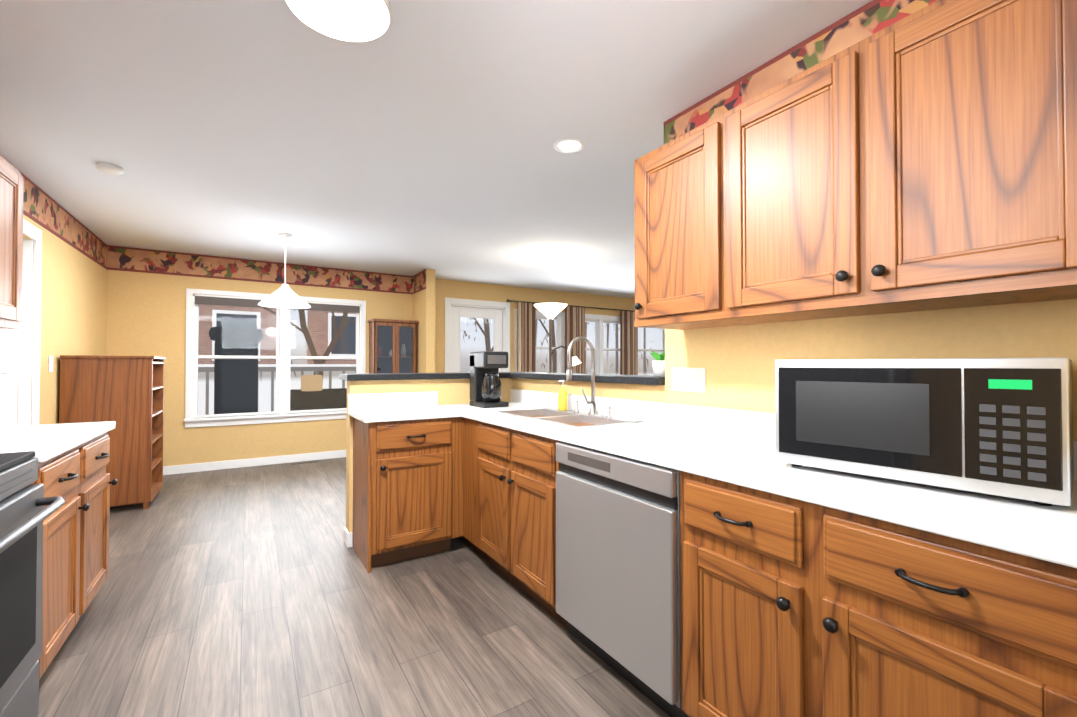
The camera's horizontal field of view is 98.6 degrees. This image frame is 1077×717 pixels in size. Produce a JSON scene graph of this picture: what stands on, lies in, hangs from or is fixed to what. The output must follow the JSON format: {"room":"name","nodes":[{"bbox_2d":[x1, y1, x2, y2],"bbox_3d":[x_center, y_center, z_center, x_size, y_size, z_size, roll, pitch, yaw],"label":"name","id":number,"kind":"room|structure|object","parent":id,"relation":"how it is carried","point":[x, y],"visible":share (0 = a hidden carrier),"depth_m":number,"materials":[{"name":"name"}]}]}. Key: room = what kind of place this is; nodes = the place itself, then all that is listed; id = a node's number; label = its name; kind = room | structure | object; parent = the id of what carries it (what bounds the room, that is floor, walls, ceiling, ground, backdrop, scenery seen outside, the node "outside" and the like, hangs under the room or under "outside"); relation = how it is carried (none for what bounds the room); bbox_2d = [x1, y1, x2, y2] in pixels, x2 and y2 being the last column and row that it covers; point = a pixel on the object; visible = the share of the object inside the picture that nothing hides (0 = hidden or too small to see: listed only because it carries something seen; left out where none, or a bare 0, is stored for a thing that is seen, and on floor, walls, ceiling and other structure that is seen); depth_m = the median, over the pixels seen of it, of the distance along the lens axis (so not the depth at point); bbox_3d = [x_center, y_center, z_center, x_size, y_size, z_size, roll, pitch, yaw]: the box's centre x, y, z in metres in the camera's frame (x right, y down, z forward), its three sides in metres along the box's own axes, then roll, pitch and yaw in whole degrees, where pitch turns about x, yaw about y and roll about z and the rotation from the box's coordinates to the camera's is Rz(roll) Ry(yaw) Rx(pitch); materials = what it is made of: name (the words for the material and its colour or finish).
{"room":"kitchen","nodes":[
{"label":"kitchen","id":0,"kind":"room"},
{"bbox_2d":[23,214,106,424],"bbox_3d":[-2.308,-0.004,1.202,0.120,2.450,8.670,0,-1,-32],"label":"wall","id":1,"kind":"structure","parent":0,"point":[73,300],"depth_m":3.71,"materials":[{"name":"yellow paint"}]},
{"bbox_2d":[0,329,17,426],"bbox_3d":[-3.252,0.211,2.761,0.140,2.040,0.880,0,-1,-32],"label":"hall door","id":2,"kind":"structure","parent":1,"relation":"in","point":[8,370],"depth_m":2.99,"materials":[{"name":"white wood"}]},
{"bbox_2d":[0,155,23,328],"bbox_3d":[-2.367,-0.527,1.738,0.335,0.760,0.980,0,-1,-32],"label":"upper cabinet","id":3,"kind":"object","parent":1,"relation":"attached to","point":[11,214],"visible":1,"depth_m":2.07,"materials":[{"name":"brown wood"}]},
{"bbox_2d":[17,219,41,425],"bbox_3d":[-3.270,0.166,2.751,0.138,2.150,1.100,0,-1,-32],"label":"window","id":4,"kind":"structure","parent":1,"relation":"attached to","point":[28,367],"depth_m":3.16,"materials":[{"name":"white wood"}]},
{"bbox_2d":[48,356,52,371],"bbox_3d":[-3.652,0.041,3.469,0.010,0.120,0.080,0,-1,-32],"label":"switch plate","id":5,"kind":"object","parent":1,"relation":"attached to","point":[50,363],"visible":1,"depth_m":3.45,"materials":[{"name":"white plastic"}]},
{"bbox_2d":[1,155,108,269],"bbox_3d":[-3.286,-1.078,2.892,0.005,0.256,4.550,0,-1,-32],"label":"trim","id":6,"kind":"structure","parent":1,"relation":"attached to","point":[63,224],"depth_m":3.63,"materials":[{"name":"paper"}]},
{"bbox_2d":[37,457,669,716],"bbox_3d":[1.590,1.283,3.647,9.400,0.060,8.700,0,-1,-32],"label":"floor","id":7,"kind":"structure","parent":0,"point":[256,591],"depth_m":2.11,"materials":[{"name":"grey wood"}]},
{"bbox_2d":[0,451,64,716],"bbox_3d":[-1.726,0.690,1.092,0.747,1.060,0.754,0,-1,-32],"label":"stove","id":8,"kind":"object","parent":7,"relation":"on","point":[24,514],"visible":1,"depth_m":1.41,"materials":[{"name":"grey metal"}]},
{"bbox_2d":[0,421,116,679],"bbox_3d":[-2.221,0.725,1.827,0.694,1.010,1.007,0,-1,-32],"label":"base cabinet","id":9,"kind":"object","parent":7,"relation":"on","point":[73,459],"visible":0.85,"depth_m":1.90,"materials":[{"name":"brown wood"}]},
{"bbox_2d":[0,421,114,462],"bbox_3d":[-2.233,0.289,1.825,0.666,0.140,1.007,0,-1,-32],"label":"countertop","id":10,"kind":"structure","parent":9,"relation":"on","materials":[{"name":"white"}]},
{"bbox_2d":[59,355,165,508],"bbox_3d":[-3.639,0.619,4.001,0.567,1.276,0.664,0,-1,-32],"label":"bookcase","id":11,"kind":"object","parent":7,"relation":"on","point":[125,394],"visible":0.77,"depth_m":3.79,"materials":[{"name":"brown wood"}]},
{"bbox_2d":[291,460,317,464],"bbox_3d":[-2.875,1.276,5.687,0.300,0.006,0.100,0,-1,-32],"label":"floor vent","id":12,"kind":"object","parent":7,"relation":"in","point":[304,462],"visible":0.98,"depth_m":5.66,"materials":[{"name":"grey metal"}]},
{"bbox_2d":[367,318,418,372],"bbox_3d":[-1.937,0.388,6.183,0.605,1.794,0.344,0,-1,-32],"label":"hutch","id":13,"kind":"object","parent":7,"relation":"on","point":[392,346],"visible":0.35,"depth_m":6.14,"materials":[{"name":"brown wood"}]},
{"bbox_2d":[352,416,452,572],"bbox_3d":[-0.853,0.810,3.022,0.590,0.870,0.486,0,-1,-32],"label":"base cabinet","id":14,"kind":"object","parent":7,"relation":"on","point":[403,469],"depth_m":2.80,"materials":[{"name":"brown wood"}]},
{"bbox_2d":[349,404,460,423],"bbox_3d":[-0.876,0.354,3.007,0.589,0.040,0.496,0,-1,-32],"label":"countertop","id":15,"kind":"structure","parent":14,"relation":"on","point":[363,414],"depth_m":2.91,"materials":[{"name":"white stone"}]},
{"bbox_2d":[477,412,608,610],"bbox_3d":[0.113,0.804,2.588,0.646,0.870,0.874,0,-1,-32],"label":"base cabinet","id":16,"kind":"object","parent":7,"relation":"on","point":[513,463],"depth_m":2.39,"materials":[{"name":"brown wood"}]},
{"bbox_2d":[534,303,580,372],"bbox_3d":[0.188,0.333,5.214,0.456,1.880,0.456,0,-1,-32],"label":"lamp","id":17,"kind":"object","parent":7,"relation":"on","point":[550,311],"visible":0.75,"depth_m":5.17,"materials":[{"name":"grey metal"}]},
{"bbox_2d":[549,436,664,711],"bbox_3d":[0.523,0.796,1.933,0.646,0.870,0.673,0,-1,-32],"label":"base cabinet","id":18,"kind":"object","parent":7,"relation":"on","point":[607,509],"depth_m":1.73,"materials":[{"name":"metal"}]},
{"bbox_2d":[556,441,689,716],"bbox_3d":[0.523,0.798,1.932,0.647,0.865,0.672,0,-1,-32],"label":"dishwasher","id":19,"kind":"object","parent":18,"relation":"in","point":[619,516],"depth_m":1.67,"materials":[{"name":"grey metal"}]},
{"bbox_2d":[665,464,1076,716],"bbox_3d":[0.940,0.787,1.268,0.646,0.870,0.896,0,-1,-32],"label":"base cabinet","id":20,"kind":"object","parent":7,"relation":"on","point":[675,560],"depth_m":1.06,"materials":[{"name":"brown wood"}]},
{"bbox_2d":[441,400,1076,559],"bbox_3d":[0.347,0.344,2.220,0.646,0.040,3.130,0,-1,-32],"label":"countertop","id":21,"kind":"structure","parent":20,"relation":"on","point":[1020,523],"depth_m":1.20,"materials":[{"name":"white stone"}]},
{"bbox_2d":[470,351,508,407],"bbox_3d":[-0.344,0.145,3.263,0.190,0.384,0.281,0,-1,-32],"label":"coffee maker","id":22,"kind":"object","parent":21,"relation":"on","point":[485,386],"visible":1,"depth_m":3.19,"materials":[{"name":"black plastic"}]},
{"bbox_2d":[558,380,567,410],"bbox_3d":[0.154,0.233,2.937,0.060,0.192,0.060,0,-1,-32],"label":"soap bottle","id":23,"kind":"object","parent":21,"relation":"on","point":[562,400],"visible":1,"depth_m":2.92,"materials":[{"name":"yellow plastic"}]},
{"bbox_2d":[495,336,644,427],"bbox_3d":[0.139,0.198,2.633,0.436,0.650,0.856,0,-1,-32],"label":"sink","id":24,"kind":"object","parent":21,"relation":"in","point":[572,419],"depth_m":2.64,"materials":[{"name":"beige metal"}]},
{"bbox_2d":[775,357,1073,506],"bbox_3d":[1.011,0.157,1.251,0.378,0.309,0.565,1,-1,-40],"label":"microwave","id":25,"kind":"object","parent":21,"relation":"on","point":[1002,427],"visible":1,"depth_m":1.07,"materials":[{"name":"silver metal"}]},
{"bbox_2d":[106,270,634,465],"bbox_3d":[-0.660,0.074,7.280,9.370,2.450,0.120,0,-1,-32],"label":"wall","id":26,"kind":"structure","parent":0,"point":[145,314],"depth_m":5.36,"materials":[{"name":"yellow paint"}]},
{"bbox_2d":[163,450,345,474],"bbox_3d":[-3.132,1.231,5.635,3.208,0.095,0.015,0,-1,-32],"label":"baseboard","id":27,"kind":"structure","parent":26,"relation":"attached to","point":[218,465],"depth_m":5.46,"materials":[{"name":"white wood"}]},
{"bbox_2d":[109,245,412,293],"bbox_3d":[-3.122,-1.042,5.677,3.180,0.256,0.005,0,-1,-32],"label":"trim","id":28,"kind":"structure","parent":26,"relation":"attached to","point":[130,259],"depth_m":5.48,"materials":[{"name":"paper"}]},
{"bbox_2d":[184,288,365,427],"bbox_3d":[-3.140,0.002,5.697,1.931,1.555,0.170,0,-1,-32],"label":"dining room window","id":29,"kind":"structure","parent":26,"relation":"in","point":[195,298],"depth_m":5.61,"materials":[{"name":"white wood"}]},
{"bbox_2d":[452,306,501,372],"bbox_3d":[-0.923,0.256,7.058,0.854,2.058,0.123,0,-1,-32],"label":"patio door","id":30,"kind":"structure","parent":26,"relation":"in","point":[479,313],"depth_m":7.00,"materials":[{"name":"white"}]},
{"bbox_2d":[445,297,509,372],"bbox_3d":[-0.943,0.205,7.090,1.080,2.185,0.138,0,-1,-32],"label":"door frame","id":31,"kind":"structure","parent":26,"relation":"attached to","point":[470,303],"depth_m":7.00,"materials":[{"name":"white wood"}]},
{"bbox_2d":[507,299,634,311],"bbox_3d":[1.299,-0.886,8.375,4.290,0.048,0.122,0,-1,-32],"label":"curtain rod","id":32,"kind":"object","parent":26,"relation":"attached to","point":[508,300],"visible":0.54,"depth_m":7.98,"materials":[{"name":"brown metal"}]},
{"bbox_2d":[517,302,535,371],"bbox_3d":[-0.190,0.067,7.386,0.340,1.908,0.060,0,-1,-32],"label":"panel","id":33,"kind":"object","parent":32,"relation":"hanging from","point":[526,337],"visible":0.54,"depth_m":7.38,"materials":[{"name":"brown fabric"}]},
{"bbox_2d":[565,306,584,373],"bbox_3d":[0.632,0.073,7.901,0.440,1.908,0.060,0,-1,-32],"label":"panel","id":34,"kind":"object","parent":32,"relation":"hanging from","point":[574,322],"visible":0.54,"depth_m":7.91,"materials":[{"name":"brown fabric"}]},
{"bbox_2d":[620,311,637,374],"bbox_3d":[1.683,0.082,8.560,0.440,1.908,0.060,0,-1,-32],"label":"curtain","id":35,"kind":"object","parent":32,"relation":"hanging from","point":[628,348],"visible":0.5,"depth_m":8.55,"materials":[{"name":"brown fabric"}]},
{"bbox_2d":[515,309,664,373],"bbox_3d":[1.111,-0.164,8.364,3.610,1.235,0.170,0,-1,-32],"label":"room window","id":36,"kind":"structure","parent":26,"relation":"in","point":[598,320],"depth_m":8.27,"materials":[{"name":"white"}]},
{"bbox_2d":[412,269,434,372],"bbox_3d":[-1.566,0.062,6.287,0.120,2.450,0.599,0,-1,-32],"label":"wall","id":37,"kind":"structure","parent":0,"point":[423,307],"depth_m":6.06,"materials":[{"name":"yellow paint"}]},
{"bbox_2d":[413,269,425,293],"bbox_3d":[-1.611,-1.035,6.256,0.005,0.256,0.572,0,-1,-32],"label":"trim","id":38,"kind":"structure","parent":37,"relation":"attached to","point":[419,279],"depth_m":6.24,"materials":[{"name":"paper"}]},
{"bbox_2d":[346,378,509,532],"bbox_3d":[-0.763,0.700,3.442,1.229,1.100,0.120,0,-1,-32],"label":"wall","id":39,"kind":"structure","parent":0,"point":[453,391],"depth_m":3.24,"materials":[{"name":"yellow paint"}]},
{"bbox_2d":[349,392,436,407],"bbox_3d":[-0.994,0.287,3.215,0.609,0.100,0.020,0,-1,-32],"label":"backsplash","id":40,"kind":"structure","parent":39,"relation":"attached to","point":[401,399],"depth_m":3.19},
{"bbox_2d":[339,372,508,380],"bbox_3d":[-0.824,0.131,3.474,1.200,0.040,0.315,0,-1,-32],"label":"ledge","id":41,"kind":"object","parent":39,"relation":"on","point":[366,376],"depth_m":3.26,"materials":[{"name":"grey stone"}]},
{"bbox_2d":[0,0,871,298],"bbox_3d":[1.590,-1.227,3.679,9.400,0.060,8.700,0,-1,-32],"label":"ceiling","id":42,"kind":"structure","parent":0,"point":[418,136],"depth_m":2.35,"materials":[{"name":"white paint"}]},
{"bbox_2d":[96,162,123,174],"bbox_3d":[-2.699,-1.189,2.914,0.130,0.034,0.130,0,-1,-32],"label":"smoke detector","id":43,"kind":"object","parent":42,"relation":"attached to","point":[108,168],"visible":1,"depth_m":2.89,"materials":[{"name":"white plastic"}]},
{"bbox_2d":[258,233,310,308],"bbox_3d":[-2.423,-0.845,4.428,0.444,0.684,0.444,0,-1,-32],"label":"pendant light","id":44,"kind":"object","parent":42,"relation":"hanging from","point":[285,296],"visible":1,"depth_m":4.38,"materials":[{"name":"white"}]},
{"bbox_2d":[285,0,390,41],"bbox_3d":[-0.683,-1.205,1.581,0.344,0.036,0.344,0,-1,-32],"label":"ceiling light","id":45,"kind":"object","parent":42,"relation":"in","point":[356,20],"visible":0.94,"depth_m":1.61,"materials":[{"name":"white"}]},
{"bbox_2d":[554,138,583,152],"bbox_3d":[0.173,-1.206,2.625,0.170,0.008,0.170,0,-1,-32],"label":"recessed light","id":46,"kind":"object","parent":42,"relation":"in","point":[569,145],"visible":1,"depth_m":2.62,"materials":[{"name":"white plastic"}]},
{"bbox_2d":[510,299,1076,440],"bbox_3d":[1.233,0.001,1.539,0.120,2.450,5.480,0,-1,-32],"label":"wall","id":47,"kind":"structure","parent":0,"point":[737,362],"depth_m":1.68,"materials":[{"name":"yellow paint"}]},
{"bbox_2d":[509,372,664,384],"bbox_3d":[0.238,0.127,3.217,0.322,0.040,1.878,0,-1,-32],"label":"ledge","id":48,"kind":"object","parent":47,"relation":"on","point":[635,379],"depth_m":2.76,"materials":[{"name":"grey stone"}]},
{"bbox_2d":[650,351,664,375],"bbox_3d":[0.671,0.023,2.534,0.152,0.149,0.137,0,-1,-32],"label":"plant pot","id":49,"kind":"object","parent":48,"relation":"on","point":[659,366],"visible":0.75,"depth_m":2.50,"materials":[{"name":"white ceramic"}]},
{"bbox_2d":[634,127,729,329],"bbox_3d":[0.708,-0.524,1.948,0.335,0.760,0.549,0,-1,-32],"label":"upper cabinet","id":50,"kind":"object","parent":47,"relation":"attached to","point":[666,177],"depth_m":1.93,"materials":[{"name":"brown wood"}]},
{"bbox_2d":[672,368,705,392],"bbox_3d":[0.721,0.102,2.232,0.010,0.115,0.200,0,-1,-32],"label":"switch plate","id":51,"kind":"object","parent":47,"relation":"attached to","point":[689,379],"visible":1,"depth_m":2.22,"materials":[{"name":"beige plastic"}]},
{"bbox_2d":[510,389,1076,479],"bbox_3d":[0.612,0.276,2.387,0.020,0.100,3.130,0,-1,-32],"label":"backsplash","id":52,"kind":"structure","parent":47,"relation":"attached to","point":[725,420],"depth_m":2.29,"materials":[{"name":"white stone"}]},
{"bbox_2d":[664,0,936,144],"bbox_3d":[1.049,-1.093,1.728,0.004,0.256,1.528,0,-1,-32],"label":"trim","id":53,"kind":"structure","parent":47,"relation":"attached to","point":[876,15],"depth_m":1.80,"materials":[{"name":"paper"}]},
{"bbox_2d":[698,0,1076,325],"bbox_3d":[1.038,-0.531,1.421,0.335,0.760,1.007,0,-1,-32],"label":"upper cabinet","id":54,"kind":"object","parent":47,"relation":"attached to","point":[924,159],"depth_m":1.23,"materials":[{"name":"brown wood"}]},
{"label":"outside","id":55,"kind":"structure","parent":0,"visible":0},
{"bbox_2d":[198,309,661,414],"bbox_3d":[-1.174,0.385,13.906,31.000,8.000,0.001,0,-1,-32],"label":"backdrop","id":56,"kind":"structure","parent":55,"point":[470,337],"depth_m":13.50,"materials":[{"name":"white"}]},
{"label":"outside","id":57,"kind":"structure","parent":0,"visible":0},
{"bbox_2d":[198,304,355,371],"bbox_3d":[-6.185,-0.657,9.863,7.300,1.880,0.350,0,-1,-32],"label":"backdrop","id":58,"kind":"structure","parent":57,"point":[316,326],"depth_m":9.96,"materials":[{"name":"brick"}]},
{"bbox_2d":[198,327,355,414],"bbox_3d":[-4.006,0.313,6.407,6.235,1.450,1.100,0,-1,-32],"label":"deck","id":59,"kind":"object","parent":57,"point":[321,397],"depth_m":6.25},
{"bbox_2d":[263,308,556,375],"bbox_3d":[-2.642,-0.176,9.384,9.744,4.210,1.635,0,-1,-32],"label":"tree","id":60,"kind":"object","parent":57,"point":[313,352],"depth_m":7.99,"materials":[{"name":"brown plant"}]}
]}

